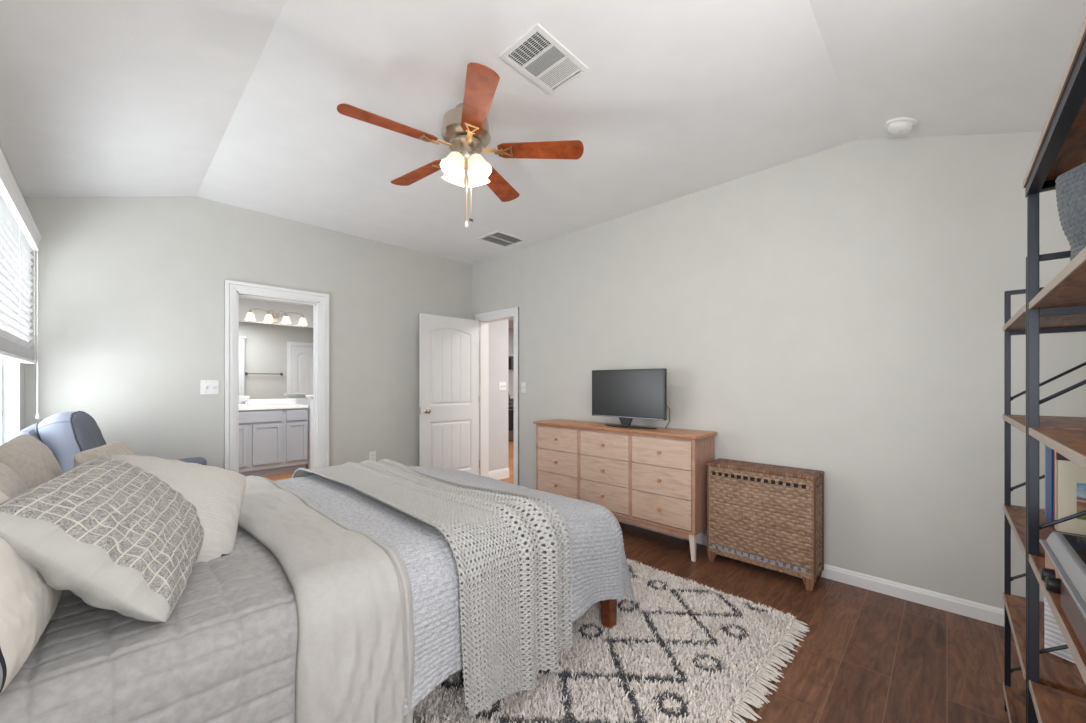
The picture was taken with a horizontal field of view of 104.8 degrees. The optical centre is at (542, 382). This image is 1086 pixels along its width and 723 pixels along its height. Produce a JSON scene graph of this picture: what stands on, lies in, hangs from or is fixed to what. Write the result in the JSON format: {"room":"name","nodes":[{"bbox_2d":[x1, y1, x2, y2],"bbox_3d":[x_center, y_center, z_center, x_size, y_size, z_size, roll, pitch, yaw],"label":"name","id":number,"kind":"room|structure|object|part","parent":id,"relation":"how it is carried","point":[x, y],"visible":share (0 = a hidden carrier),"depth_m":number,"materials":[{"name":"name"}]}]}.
{"room":"bedroom","nodes":[
{"label":"bedroom","id":0,"kind":"room"},
{"bbox_2d":[0,144,24,444],"bbox_3d":[-1.629,0.010,0.955,5.010,2.480,0.120,0,0,44],"label":"wall","id":1,"kind":"structure","parent":0,"point":[13,372],"depth_m":2.55,"materials":[{"name":"paint"}]},
{"bbox_2d":[0,358,1,445],"bbox_3d":[-2.757,-0.129,2.075,1.410,1.362,0.135,0,0,44],"label":"window","id":2,"kind":"structure","parent":1,"relation":"in","point":[0,358],"depth_m":2.49,"materials":[{"name":"clear glass"}]},
{"bbox_2d":[0,149,41,418],"bbox_3d":[-2.694,-0.351,2.127,1.450,1.148,0.083,0,0,44],"label":"window blind","id":3,"kind":"object","parent":1,"relation":"attached to","point":[20,235],"visible":1,"depth_m":2.13,"materials":[{"name":"white plastic"}]},
{"bbox_3d":[-2.705,-0.131,2.130,1.390,0.018,0.048,0,0,44],"label":"rail","id":4,"kind":"part","parent":3,"relation":"part of","materials":[{"name":"white plastic"}]},
{"bbox_3d":[-2.687,-0.485,2.148,0.002,0.710,0.002,0,0,44],"label":"ladder cord","id":5,"kind":"part","parent":3,"relation":"part of","materials":[{"name":"white fabric"}]},
{"bbox_3d":[-3.115,-0.485,2.562,0.002,0.710,0.002,0,0,44],"label":"ladder cord","id":6,"kind":"part","parent":3,"relation":"part of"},
{"bbox_3d":[-3.172,-0.303,2.625,0.015,1.053,0.016,0,0,44],"label":"pull cord","id":7,"kind":"part","parent":3,"relation":"part of","materials":[{"name":"white plastic"}]},
{"bbox_2d":[25,196,471,468],"bbox_3d":[-2.187,-0.133,4.069,0.120,2.765,3.825,0,0,44],"label":"wall","id":8,"kind":"structure","parent":0,"point":[131,289],"depth_m":3.34,"materials":[{"name":"paint"}]},
{"bbox_2d":[200,380,218,394],"bbox_3d":[-2.720,0.035,3.416,0.020,0.116,0.118,0,0,44],"label":"light switch","id":9,"kind":"object","parent":8,"relation":"attached to","point":[206,386],"visible":1,"depth_m":3.42,"materials":[{"name":"white plastic"}]},
{"bbox_2d":[224,280,328,472],"bbox_3d":[-2.420,0.235,3.828,0.129,2.030,0.655,0,0,44],"label":"door frame","id":10,"kind":"structure","parent":8,"relation":"attached to","point":[316,305],"depth_m":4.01,"materials":[{"name":"white wood"}]},
{"bbox_2d":[369,451,375,460],"bbox_3d":[-1.789,0.780,4.389,0.008,0.116,0.072,0,0,44],"label":"wall outlet","id":11,"kind":"object","parent":8,"relation":"attached to","point":[372,455],"visible":0.8,"depth_m":4.39,"materials":[{"name":"white plastic"}]},
{"bbox_2d":[239,298,312,404],"bbox_3d":[-4.131,0.030,6.015,0.100,2.440,3.685,0,0,44],"label":"wall","id":12,"kind":"structure","parent":0,"point":[245,305],"depth_m":6.18,"materials":[{"name":"paint"}]},
{"bbox_2d":[239,321,312,398],"bbox_3d":[-3.830,-0.318,6.246,0.011,1.085,1.335,0,0,44],"label":"mirror","id":13,"kind":"object","parent":12,"relation":"attached to","point":[276,361],"visible":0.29,"depth_m":6.14,"materials":[{"name":"clear glass"}]},
{"bbox_2d":[245,308,306,324],"bbox_3d":[-3.867,-0.968,6.084,0.180,0.175,0.784,0,0,44],"label":"vanity light","id":14,"kind":"object","parent":12,"relation":"attached to","point":[273,317],"visible":1,"depth_m":6.10,"materials":[{"name":"white glass"}]},
{"bbox_3d":[-4.076,-0.930,5.827,0.124,0.095,0.124,0,0,44],"label":"lamp shade","id":15,"kind":"part","parent":14,"relation":"part of","materials":[{"name":"beige glass"}]},
{"bbox_3d":[-3.923,-0.930,5.985,0.124,0.095,0.124,0,0,44],"label":"lamp shade","id":16,"kind":"part","parent":14,"relation":"part of","materials":[{"name":"beige glass"}]},
{"bbox_3d":[-3.929,-0.950,6.129,0.028,0.140,0.118,0,0,44],"label":"wall plate","id":17,"kind":"part","parent":14,"relation":"part of","materials":[{"name":"silver metal"}]},
{"bbox_3d":[-3.771,-0.930,6.144,0.124,0.095,0.124,0,0,44],"label":"lamp shade","id":18,"kind":"part","parent":14,"relation":"part of","materials":[{"name":"beige glass"}]},
{"bbox_3d":[-3.618,-0.930,6.302,0.124,0.095,0.124,0,0,44],"label":"lamp shade","id":19,"kind":"part","parent":14,"relation":"part of","materials":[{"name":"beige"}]},
{"bbox_2d":[239,296,312,305],"bbox_3d":[-3.181,-1.230,5.098,2.740,0.080,3.685,0,0,44],"label":"ceiling","id":20,"kind":"structure","parent":0,"point":[239,296],"depth_m":6.11,"materials":[{"name":"paint"}]},
{"bbox_2d":[308,398,312,468],"bbox_3d":[-3.072,0.730,6.255,0.110,1.040,0.770,0,0,44],"label":"wall","id":21,"kind":"structure","parent":0,"point":[310,400],"depth_m":5.96,"materials":[{"name":"paint"}]},
{"bbox_2d":[489,319,507,470],"bbox_3d":[-0.619,-0.060,5.452,0.115,2.620,0.345,0,0,44],"label":"wall","id":22,"kind":"structure","parent":0,"point":[498,330],"depth_m":5.41,"materials":[{"name":"paint"}]},
{"bbox_2d":[488,468,508,479],"bbox_3d":[-0.572,1.185,5.408,0.014,0.130,0.345,0,0,44],"label":"baseboard","id":23,"kind":"structure","parent":22,"relation":"attached to","point":[499,474],"depth_m":5.41,"materials":[{"name":"white wood"}]},
{"bbox_2d":[499,382,505,390],"bbox_3d":[-0.523,0.040,5.454,0.020,0.116,0.118,0,0,44],"label":"light switch","id":24,"kind":"object","parent":22,"relation":"attached to","point":[502,385],"visible":1,"depth_m":5.46,"materials":[{"name":"white plastic"}]},
{"bbox_2d":[508,372,513,398],"bbox_3d":[-1.537,-0.060,9.061,0.100,2.620,5.100,0,0,44],"label":"wall","id":25,"kind":"structure","parent":0,"point":[510,374],"depth_m":9.81,"materials":[{"name":"paint"}]},
{"bbox_2d":[508,328,513,355],"bbox_3d":[-1.025,-0.900,9.247,0.358,0.620,0.760,0,0,44],"label":"upper cabinet","id":26,"kind":"object","parent":25,"relation":"attached to","point":[510,331],"visible":0.1,"depth_m":9.31,"materials":[{"name":"grey paint"}]},
{"bbox_2d":[508,356,513,371],"bbox_3d":[-0.995,-0.420,9.219,0.420,0.340,0.760,0,0,44],"label":"microwave","id":27,"kind":"object","parent":26,"relation":"attached to","point":[510,358],"visible":0.23,"depth_m":9.23,"materials":[{"name":"silver metal"}]},
{"bbox_3d":[-0.902,-0.430,9.031,0.015,0.260,0.580,0,0,44],"label":"door","id":28,"kind":"part","parent":27,"relation":"part of","materials":[{"name":"black plastic"}]},
{"bbox_2d":[508,320,513,328],"bbox_3d":[-1.027,-1.290,9.194,0.450,0.160,2.000,0,0,44],"label":"wall","id":29,"kind":"structure","parent":0,"point":[510,323],"depth_m":9.22,"materials":[{"name":"paint"}]},
{"bbox_2d":[0,0,1085,264],"bbox_3d":[-0.385,-1.362,2.329,5.130,0.476,3.825,0,0,44],"label":"ceiling","id":30,"kind":"structure","parent":0,"point":[231,102],"depth_m":2.07,"materials":[{"name":"paint"}]},
{"bbox_2d":[337,62,583,227],"bbox_3d":[-0.459,-1.173,2.308,1.218,0.653,1.230,0,0,44],"label":"ceiling fan","id":31,"kind":"object","parent":30,"relation":"hanging from","point":[465,130],"visible":1,"depth_m":2.23,"materials":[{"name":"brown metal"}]},
{"bbox_3d":[-0.758,-1.275,2.066,0.470,0.034,0.134,0,0,-35],"label":"blade","id":32,"kind":"part","parent":31,"relation":"part of","materials":[{"name":"brown wood"}]},
{"bbox_3d":[-0.750,-1.275,2.548,0.470,0.034,0.134,0,0,37],"label":"blade","id":33,"kind":"part","parent":31,"relation":"part of","materials":[{"name":"brown wood"}]},
{"bbox_3d":[-0.477,-1.169,2.220,0.133,0.126,0.131,0,0,44],"label":"lamp shade","id":34,"kind":"part","parent":31,"relation":"part of","materials":[{"name":"beige glass"}]},
{"bbox_3d":[-0.503,-1.169,2.356,0.131,0.126,0.133,0,0,44],"label":"lamp shade","id":35,"kind":"part","parent":31,"relation":"part of","materials":[{"name":"beige glass"}]},
{"bbox_3d":[-0.471,-1.168,2.230,0.047,0.048,0.048,0,0,44],"label":"bulb","id":36,"kind":"part","parent":31,"relation":"part of","materials":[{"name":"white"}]},
{"bbox_3d":[-0.416,-1.035,2.279,0.003,0.310,0.003,0,0,44],"label":"pull chain","id":37,"kind":"part","parent":31,"relation":"part of","materials":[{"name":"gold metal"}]},
{"bbox_3d":[-0.351,-1.168,2.252,0.047,0.048,0.048,0,0,44],"label":"bulb","id":38,"kind":"part","parent":31,"relation":"part of","materials":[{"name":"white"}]},
{"bbox_3d":[-0.367,-1.169,2.382,0.133,0.126,0.131,0,0,44],"label":"lamp shade","id":39,"kind":"part","parent":31,"relation":"part of","materials":[{"name":"beige glass"}]},
{"bbox_3d":[-0.341,-1.169,2.246,0.131,0.126,0.133,0,0,44],"label":"lamp shade","id":40,"kind":"part","parent":31,"relation":"part of","materials":[{"name":"beige glass"}]},
{"bbox_3d":[-0.302,-1.275,1.909,0.134,0.034,0.470,0,0,-17],"label":"blade","id":41,"kind":"part","parent":31,"relation":"part of","materials":[{"name":"brown wood"}]},
{"bbox_3d":[-0.289,-1.275,2.689,0.134,0.034,0.470,0,0,19],"label":"blade","id":42,"kind":"part","parent":31,"relation":"part of","materials":[{"name":"brown wood"}]},
{"bbox_3d":[-0.012,-1.275,2.294,0.470,0.034,0.134,0,0,1],"label":"blade","id":43,"kind":"part","parent":31,"relation":"part of","materials":[{"name":"brown wood"}]},
{"bbox_2d":[477,230,526,247],"bbox_3d":[-0.430,-1.495,4.359,0.345,0.008,0.395,0,0,44],"label":"ceiling vent","id":44,"kind":"object","parent":30,"relation":"in","point":[499,238],"visible":1,"depth_m":4.35,"materials":[{"name":"white plastic"}]},
{"bbox_2d":[499,23,588,93],"bbox_3d":[0.008,-1.494,1.952,0.250,0.011,0.350,0,0,44],"label":"ceiling vent","id":45,"kind":"object","parent":30,"relation":"in","point":[542,58],"visible":1,"depth_m":1.94,"materials":[{"name":"white plastic"}]},
{"bbox_2d":[885,117,918,134],"bbox_3d":[1.969,-1.410,2.297,0.139,0.077,0.144,0,0,39],"label":"smoke detector","id":46,"kind":"object","parent":30,"relation":"attached to","point":[902,125],"visible":1,"depth_m":2.27,"materials":[{"name":"white plastic"}]},
{"bbox_2d":[260,441,1025,722],"bbox_3d":[-0.393,1.280,5.603,9.650,0.060,8.485,0,0,44],"label":"floor","id":47,"kind":"structure","parent":0,"point":[865,656],"depth_m":1.95,"materials":[{"name":"brown wood"}]},
{"bbox_2d":[16,411,206,472],"bbox_3d":[-2.692,0.710,2.725,0.820,1.079,0.860,0,0,44],"label":"armchair","id":48,"kind":"object","parent":47,"relation":"on","point":[66,434],"visible":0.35,"depth_m":2.33,"materials":[{"name":"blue fabric"}]},
{"bbox_2d":[38,411,79,472],"bbox_3d":[-2.806,0.450,2.536,0.272,0.554,0.581,0,0,-39],"label":"cushion","id":49,"kind":"object","parent":48,"relation":"on","point":[60,432],"depth_m":2.31,"materials":[{"name":"blue fabric"}]},
{"bbox_2d":[72,412,105,450],"bbox_3d":[-2.753,0.433,2.579,0.161,0.515,0.548,0,0,-39],"label":"cushion","id":50,"kind":"object","parent":48,"relation":"on","point":[86,434],"depth_m":2.43,"materials":[{"name":"grey fabric"}]},
{"bbox_3d":[-2.897,0.835,2.996,0.150,0.510,0.755,0,0,44],"label":"arm","id":51,"kind":"part","parent":48,"relation":"part of","materials":[{"name":"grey fabric"}]},
{"bbox_2d":[239,408,307,475],"bbox_3d":[-4.072,0.802,5.587,0.560,0.895,1.540,0,0,44],"label":"bathroom vanity","id":52,"kind":"object","parent":47,"relation":"on","point":[271,441],"visible":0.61,"depth_m":5.65,"materials":[{"name":"grey paint"}]},
{"bbox_3d":[-3.975,0.815,5.298,0.020,0.530,0.380,0,0,44],"label":"cabinet door","id":53,"kind":"part","parent":52,"relation":"part of","materials":[{"name":"grey paint"}]},
{"bbox_3d":[-3.687,0.815,5.597,0.020,0.530,0.330,0,0,44],"label":"cabinet door","id":54,"kind":"part","parent":52,"relation":"part of","materials":[{"name":"grey paint"}]},
{"bbox_2d":[239,398,307,410],"bbox_3d":[-4.069,0.292,5.583,0.570,0.124,1.540,0,0,44],"label":"countertop","id":55,"kind":"structure","parent":52,"relation":"on","point":[285,403],"depth_m":5.90,"materials":[{"name":"white stone"}]},
{"bbox_2d":[239,396,249,405],"bbox_3d":[-4.164,0.246,5.787,0.090,0.133,0.170,0,0,44],"label":"soap dish","id":56,"kind":"object","parent":55,"relation":"on","point":[241,398],"visible":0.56,"depth_m":5.77,"materials":[{"name":"white ceramic"}]},
{"bbox_3d":[-3.442,0.448,5.851,0.020,0.145,0.255,0,0,44],"label":"drawer","id":57,"kind":"part","parent":52,"relation":"part of","materials":[{"name":"grey paint"}]},
{"bbox_3d":[-3.442,0.815,5.851,0.020,0.530,0.255,0,0,44],"label":"cabinet door","id":58,"kind":"part","parent":52,"relation":"part of","materials":[{"name":"grey paint"}]},
{"bbox_2d":[508,398,513,440],"bbox_3d":[-0.869,0.790,9.097,0.712,0.880,0.760,0,0,44],"label":"range","id":59,"kind":"object","parent":47,"relation":"on","point":[511,400],"visible":0.14,"depth_m":8.87,"materials":[{"name":"silver metal"}]},
{"bbox_2d":[508,407,513,430],"bbox_3d":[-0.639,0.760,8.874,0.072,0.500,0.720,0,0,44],"label":"oven","id":60,"kind":"object","parent":59,"relation":"in","point":[510,409],"depth_m":8.85,"materials":[{"name":"black metal"}]},
{"bbox_3d":[-0.657,1.115,8.892,0.020,0.170,0.720,0,0,44],"label":"drawer","id":61,"kind":"part","parent":59,"relation":"part of","materials":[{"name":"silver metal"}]},
{"bbox_2d":[413,558,809,722],"bbox_3d":[-0.238,1.233,2.313,2.574,0.032,2.042,0,0,44],"label":"area rug","id":62,"kind":"object","parent":47,"relation":"on","point":[686,651],"visible":0.4,"depth_m":1.82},
{"bbox_2d":[600,599,616,629],"bbox_3d":[-0.910,0.764,1.894,1.540,0.948,2.130,0,0,44],"label":"bed","id":63,"kind":"object","parent":62,"relation":"on","point":[608,607],"visible":0.06,"depth_m":2.10,"materials":[{"name":"brown wood"}]},
{"bbox_2d":[0,526,297,722],"bbox_3d":[-1.303,0.704,1.476,1.638,0.318,0.855,0,0,44],"label":"quilt","id":64,"kind":"object","parent":63,"relation":"on","point":[226,652],"visible":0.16,"depth_m":0.93,"materials":[{"name":"fabric"}]},
{"bbox_2d":[0,462,28,497],"bbox_3d":[-1.333,0.380,1.010,0.574,0.354,0.185,0,0,44],"label":"sham pillow","id":65,"kind":"object","parent":64,"relation":"on","point":[11,484],"visible":0.1,"depth_m":1.04,"materials":[{"name":"beige fabric"}]},
{"bbox_2d":[0,491,61,694],"bbox_3d":[-1.117,0.375,0.801,0.233,0.357,0.533,0,0,-40],"label":"pillow","id":66,"kind":"object","parent":64,"relation":"on","point":[28,604],"visible":0.67,"depth_m":0.77,"materials":[{"name":"beige fabric"}]},
{"bbox_2d":[0,434,62,488],"bbox_3d":[-1.787,0.380,1.461,0.590,0.373,0.180,0,0,44],"label":"sham pillow","id":67,"kind":"object","parent":64,"relation":"on","point":[31,459],"visible":0.42,"depth_m":1.34,"materials":[{"name":"beige fabric"}]},
{"bbox_2d":[0,458,203,621],"bbox_3d":[-1.130,0.387,1.133,0.316,0.332,0.668,0,0,-34],"label":"printed pillow","id":68,"kind":"object","parent":64,"relation":"on","point":[113,534],"visible":0.95,"depth_m":0.93,"materials":[{"name":"fabric"}]},
{"bbox_2d":[74,441,134,466],"bbox_3d":[-1.684,0.400,1.654,0.163,0.309,0.419,0,0,-29],"label":"sham pillow","id":69,"kind":"object","parent":64,"relation":"on","point":[114,448],"visible":0.29,"depth_m":1.58,"materials":[{"name":"beige fabric"}]},
{"bbox_2d":[109,455,245,562],"bbox_3d":[-1.230,0.415,1.375,0.380,0.345,0.409,0,0,-29],"label":"textured pillow","id":70,"kind":"object","parent":64,"relation":"on","point":[217,493],"visible":0.45,"depth_m":1.40,"materials":[{"name":"grey fabric"}]},
{"bbox_2d":[238,476,414,722],"bbox_3d":[-1.073,0.826,1.696,1.727,0.678,0.320,0,0,44],"label":"comforter","id":71,"kind":"object","parent":63,"relation":"on","point":[355,656],"visible":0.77,"depth_m":1.15,"materials":[{"name":"fabric"}]},
{"bbox_2d":[274,466,635,715],"bbox_3d":[-0.569,0.829,2.225,1.674,0.601,1.414,0,0,44],"label":"coverlet","id":72,"kind":"object","parent":63,"relation":"on","point":[600,570],"visible":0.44,"depth_m":1.67,"materials":[{"name":"grey fabric"}]},
{"bbox_2d":[292,459,572,715],"bbox_3d":[-0.681,0.803,2.094,1.747,0.650,0.576,0,0,44],"label":"throw blanket","id":73,"kind":"object","parent":72,"relation":"on","point":[447,506],"visible":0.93,"depth_m":1.56,"materials":[{"name":"grey fabric"}]},
{"bbox_2d":[533,419,716,561],"bbox_3d":[0.604,0.808,3.569,1.606,0.884,0.367,0,0,44],"label":"dresser","id":74,"kind":"object","parent":47,"relation":"on","point":[654,479],"visible":0.9,"depth_m":3.27,"materials":[{"name":"brown wood"}]},
{"bbox_3d":[0.058,0.729,4.115,0.022,0.673,0.340,0,0,44],"label":"panel","id":75,"kind":"part","parent":74,"relation":"part of","materials":[{"name":"brown wood"}]},
{"bbox_3d":[0.131,0.935,3.820,0.485,0.208,0.019,0,0,44],"label":"drawer","id":76,"kind":"part","parent":74,"relation":"part of","materials":[{"name":"brown wood"}]},
{"bbox_3d":[0.131,0.723,3.820,0.485,0.207,0.019,0,0,44],"label":"drawer","id":77,"kind":"part","parent":74,"relation":"part of","materials":[{"name":"brown wood"}]},
{"bbox_3d":[0.131,0.513,3.820,0.485,0.202,0.019,0,0,44],"label":"drawer","id":78,"kind":"part","parent":74,"relation":"part of","materials":[{"name":"brown wood"}]},
{"bbox_3d":[0.504,0.935,3.459,0.485,0.208,0.019,0,0,44],"label":"drawer","id":79,"kind":"part","parent":74,"relation":"part of","materials":[{"name":"brown wood"}]},
{"bbox_3d":[0.504,0.723,3.459,0.485,0.207,0.019,0,0,44],"label":"drawer","id":80,"kind":"part","parent":74,"relation":"part of","materials":[{"name":"brown wood"}]},
{"bbox_3d":[0.504,0.513,3.459,0.485,0.202,0.019,0,0,44],"label":"drawer","id":81,"kind":"part","parent":74,"relation":"part of","materials":[{"name":"brown wood"}]},
{"bbox_3d":[0.501,0.729,3.463,1.522,0.673,0.019,0,0,44],"label":"frame","id":82,"kind":"part","parent":74,"relation":"part of","materials":[{"name":"brown wood"}]},
{"bbox_2d":[592,368,669,428],"bbox_3d":[0.698,0.127,3.465,0.701,0.477,0.127,0,0,41],"label":"television","id":83,"kind":"object","parent":74,"relation":"on","point":[625,394],"visible":1,"depth_m":3.42,"materials":[{"name":"black plastic"}]},
{"bbox_3d":[0.872,0.935,3.104,0.479,0.208,0.019,0,0,44],"label":"drawer","id":84,"kind":"part","parent":74,"relation":"part of","materials":[{"name":"brown wood"}]},
{"bbox_3d":[0.872,0.723,3.104,0.479,0.207,0.019,0,0,44],"label":"drawer","id":85,"kind":"part","parent":74,"relation":"part of","materials":[{"name":"brown wood"}]},
{"bbox_3d":[0.872,0.513,3.104,0.479,0.202,0.019,0,0,44],"label":"drawer","id":86,"kind":"part","parent":74,"relation":"part of","materials":[{"name":"brown wood"}]},
{"bbox_3d":[1.057,1.158,2.953,0.050,0.184,0.050,0,0,44],"label":"leg","id":87,"kind":"part","parent":74,"relation":"part of","materials":[{"name":"white wood"}]},
{"bbox_3d":[1.168,0.729,3.042,0.022,0.673,0.340,0,0,44],"label":"panel","id":88,"kind":"part","parent":74,"relation":"part of","materials":[{"name":"brown wood"}]},
{"bbox_2d":[706,458,823,590],"bbox_3d":[1.473,0.905,2.811,0.662,0.689,0.247,0,0,44],"label":"laundry hamper","id":89,"kind":"object","parent":47,"relation":"on","point":[768,516],"visible":1,"depth_m":2.69,"materials":[{"name":"wicker"}]},
{"bbox_3d":[1.165,0.889,2.954,0.015,0.609,0.015,0,0,22],"label":"corner post","id":90,"kind":"part","parent":89,"relation":"part of","materials":[{"name":"wicker"}]},
{"bbox_3d":[1.473,0.573,2.811,0.662,0.024,0.246,0,0,44],"label":"lid","id":91,"kind":"part","parent":89,"relation":"part of","materials":[{"name":"wicker"}]},
{"bbox_3d":[1.477,0.809,2.815,0.602,0.441,0.205,0,0,44],"label":"lining frame","id":92,"kind":"part","parent":89,"relation":"part of","materials":[{"name":"brown wicker"}]},
{"bbox_3d":[1.627,0.889,2.508,0.015,0.609,0.015,0,0,22],"label":"corner post","id":93,"kind":"part","parent":89,"relation":"part of","materials":[{"name":"wicker"}]},
{"bbox_3d":[1.703,0.888,2.592,0.014,0.607,0.229,0,0,44],"label":"panel","id":94,"kind":"part","parent":89,"relation":"part of","materials":[{"name":"wicker"}]},
{"bbox_3d":[1.784,0.889,2.671,0.015,0.609,0.015,0,0,22],"label":"corner post","id":95,"kind":"part","parent":89,"relation":"part of","materials":[{"name":"wicker"}]},
{"bbox_2d":[1003,250,1085,722],"bbox_3d":[1.675,0.450,1.264,0.346,1.600,0.621,0,0,44],"label":"shelving unit","id":96,"kind":"object","parent":47,"relation":"on","point":[1055,672],"visible":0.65,"depth_m":1.42,"materials":[{"name":"black metal"}]},
{"bbox_3d":[1.769,0.450,1.593,0.016,1.600,0.016,0,0,44],"label":"post","id":97,"kind":"part","parent":96,"relation":"part of","materials":[{"name":"black metal"}]},
{"bbox_3d":[1.349,0.450,1.158,0.016,1.600,0.016,0,0,44],"label":"post","id":98,"kind":"part","parent":96,"relation":"part of","materials":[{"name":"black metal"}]},
{"bbox_3d":[1.887,-0.342,1.480,0.311,0.016,0.016,0,0,44],"label":"rail","id":99,"kind":"part","parent":96,"relation":"part of","materials":[{"name":"black metal"}]},
{"bbox_2d":[1045,445,1045,515],"bbox_3d":[1.812,0.317,1.369,0.215,0.290,0.037,0,0,44],"label":"book","id":100,"kind":"object","parent":96,"relation":"on","point":[1045,445],"visible":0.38,"depth_m":1.45,"materials":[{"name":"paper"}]},
{"bbox_2d":[1046,446,1053,525],"bbox_3d":[1.760,0.323,1.316,0.217,0.278,0.108,0,0,44],"label":"book","id":101,"kind":"object","parent":96,"relation":"on","point":[1049,452],"visible":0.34,"depth_m":1.38,"materials":[{"name":"paper"}]},
{"bbox_2d":[1054,451,1054,526],"bbox_3d":[1.716,0.336,1.261,0.223,0.252,0.026,0,0,44],"label":"book","id":102,"kind":"object","parent":96,"relation":"on","point":[1054,451],"visible":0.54,"depth_m":1.34,"materials":[{"name":"paper"}]},
{"bbox_3d":[1.466,-0.342,1.045,0.311,0.016,0.016,0,0,44],"label":"rail","id":103,"kind":"part","parent":96,"relation":"part of","materials":[{"name":"black metal"}]},
{"bbox_2d":[1044,596,1075,663],"bbox_3d":[1.613,0.652,1.208,0.190,0.300,0.155,0,0,-18],"label":"storage box","id":104,"kind":"object","parent":96,"relation":"on","point":[1053,637],"visible":0.06,"depth_m":1.24,"materials":[{"name":"white"}]},
{"bbox_2d":[1055,451,1085,534],"bbox_3d":[1.701,0.337,1.232,0.245,0.250,0.031,0,0,44],"label":"book","id":105,"kind":"object","parent":96,"relation":"on","point":[1070,478],"visible":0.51,"depth_m":1.29,"materials":[{"name":"paper"}]},
{"bbox_2d":[1077,483,1085,519],"bbox_3d":[1.699,0.360,1.213,0.190,0.110,0.001,0,0,44],"label":"picture","id":106,"kind":"object","parent":105,"relation":"attached to","point":[1081,487],"depth_m":1.27},
{"bbox_2d":[1023,16,1085,722],"bbox_3d":[1.093,0.347,0.663,0.349,1.806,1.032,0,0,44],"label":"shelving unit","id":107,"kind":"object","parent":47,"relation":"on","point":[1061,145],"visible":1,"depth_m":1.03,"materials":[{"name":"black metal"}]},
{"bbox_3d":[1.328,0.357,1.133,0.020,1.785,0.020,0,0,44],"label":"post","id":108,"kind":"part","parent":107,"relation":"part of","materials":[{"name":"black metal"}]},
{"bbox_3d":[1.444,-0.525,1.022,0.302,0.020,0.020,0,0,44],"label":"rail","id":109,"kind":"part","parent":107,"relation":"part of","materials":[{"name":"black metal"}]},
{"bbox_3d":[0.978,-0.523,0.773,0.023,0.026,1.030,0,0,44],"label":"rail","id":110,"kind":"part","parent":107,"relation":"part of","materials":[{"name":"black metal"}]},
{"bbox_2d":[1039,532,1085,652],"bbox_3d":[1.096,0.407,0.685,0.325,0.110,0.649,0,0,44],"label":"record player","id":111,"kind":"object","parent":107,"relation":"on","point":[1064,574],"visible":1,"depth_m":0.84},
{"bbox_3d":[1.114,0.424,0.919,0.027,0.032,0.032,0,0,44],"label":"knob","id":112,"kind":"part","parent":111,"relation":"part of","materials":[{"name":"black plastic"}]},
{"bbox_3d":[1.156,0.420,0.948,0.008,0.044,0.150,0,0,44],"label":"wood panel","id":113,"kind":"part","parent":111,"relation":"part of","materials":[{"name":"brown wood"}]},
{"bbox_3d":[1.073,0.424,0.875,0.027,0.032,0.032,0,0,44],"label":"knob","id":114,"kind":"part","parent":111,"relation":"part of","materials":[{"name":"black plastic"}]},
{"bbox_3d":[1.098,0.367,0.681,0.292,0.028,0.625,0,0,44],"label":"lid frame","id":115,"kind":"part","parent":111,"relation":"part of","materials":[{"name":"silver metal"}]},
{"bbox_2d":[1055,162,1085,262],"bbox_3d":[1.273,-0.353,0.851,0.289,0.271,0.291,0,0,44],"label":"storage basket","id":116,"kind":"object","parent":107,"relation":"on","point":[1070,186],"visible":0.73,"depth_m":0.91,"materials":[{"name":"grey fabric"}]},
{"bbox_2d":[472,132,1085,608],"bbox_3d":[0.945,-0.133,3.620,5.010,2.765,0.120,0,0,44],"label":"wall","id":117,"kind":"structure","parent":0,"point":[838,311],"depth_m":2.60,"materials":[{"name":"paint"}]},
{"bbox_2d":[419,313,479,474],"bbox_3d":[-1.074,0.235,4.886,0.792,2.005,0.177,0,0,-45],"label":"door","id":118,"kind":"structure","parent":117,"relation":"in","point":[449,397],"depth_m":4.85,"materials":[{"name":"paint"}]},
{"bbox_3d":[-1.269,0.308,4.616,0.071,0.062,0.062,0,0,45],"label":"knob","id":119,"kind":"part","parent":118,"relation":"part of","materials":[{"name":"silver metal"}]},
{"bbox_2d":[480,315,513,476],"bbox_3d":[-0.511,0.235,5.027,0.640,2.030,0.128,0,0,44],"label":"door frame","id":120,"kind":"structure","parent":117,"relation":"attached to","point":[484,324],"depth_m":5.24,"materials":[{"name":"white wood"}]},
{"bbox_2d":[475,307,518,484],"bbox_3d":[-0.561,0.198,4.975,0.790,2.105,0.022,0,0,44],"label":"trim","id":121,"kind":"structure","parent":117,"relation":"attached to","point":[514,311],"depth_m":4.73,"materials":[{"name":"white wood"}]},
{"bbox_2d":[521,382,525,392],"bbox_3d":[-0.219,0.050,4.646,0.075,0.116,0.020,0,0,44],"label":"light switch","id":122,"kind":"object","parent":117,"relation":"attached to","point":[523,384],"visible":1,"depth_m":4.65,"materials":[{"name":"white plastic"}]},
{"bbox_2d":[618,520,1003,626],"bbox_3d":[1.170,1.208,3.309,4.015,0.085,0.014,0,0,44],"label":"baseboard","id":123,"kind":"structure","parent":117,"relation":"attached to","point":[979,611],"depth_m":2.39,"materials":[{"name":"white wood"}]}
]}

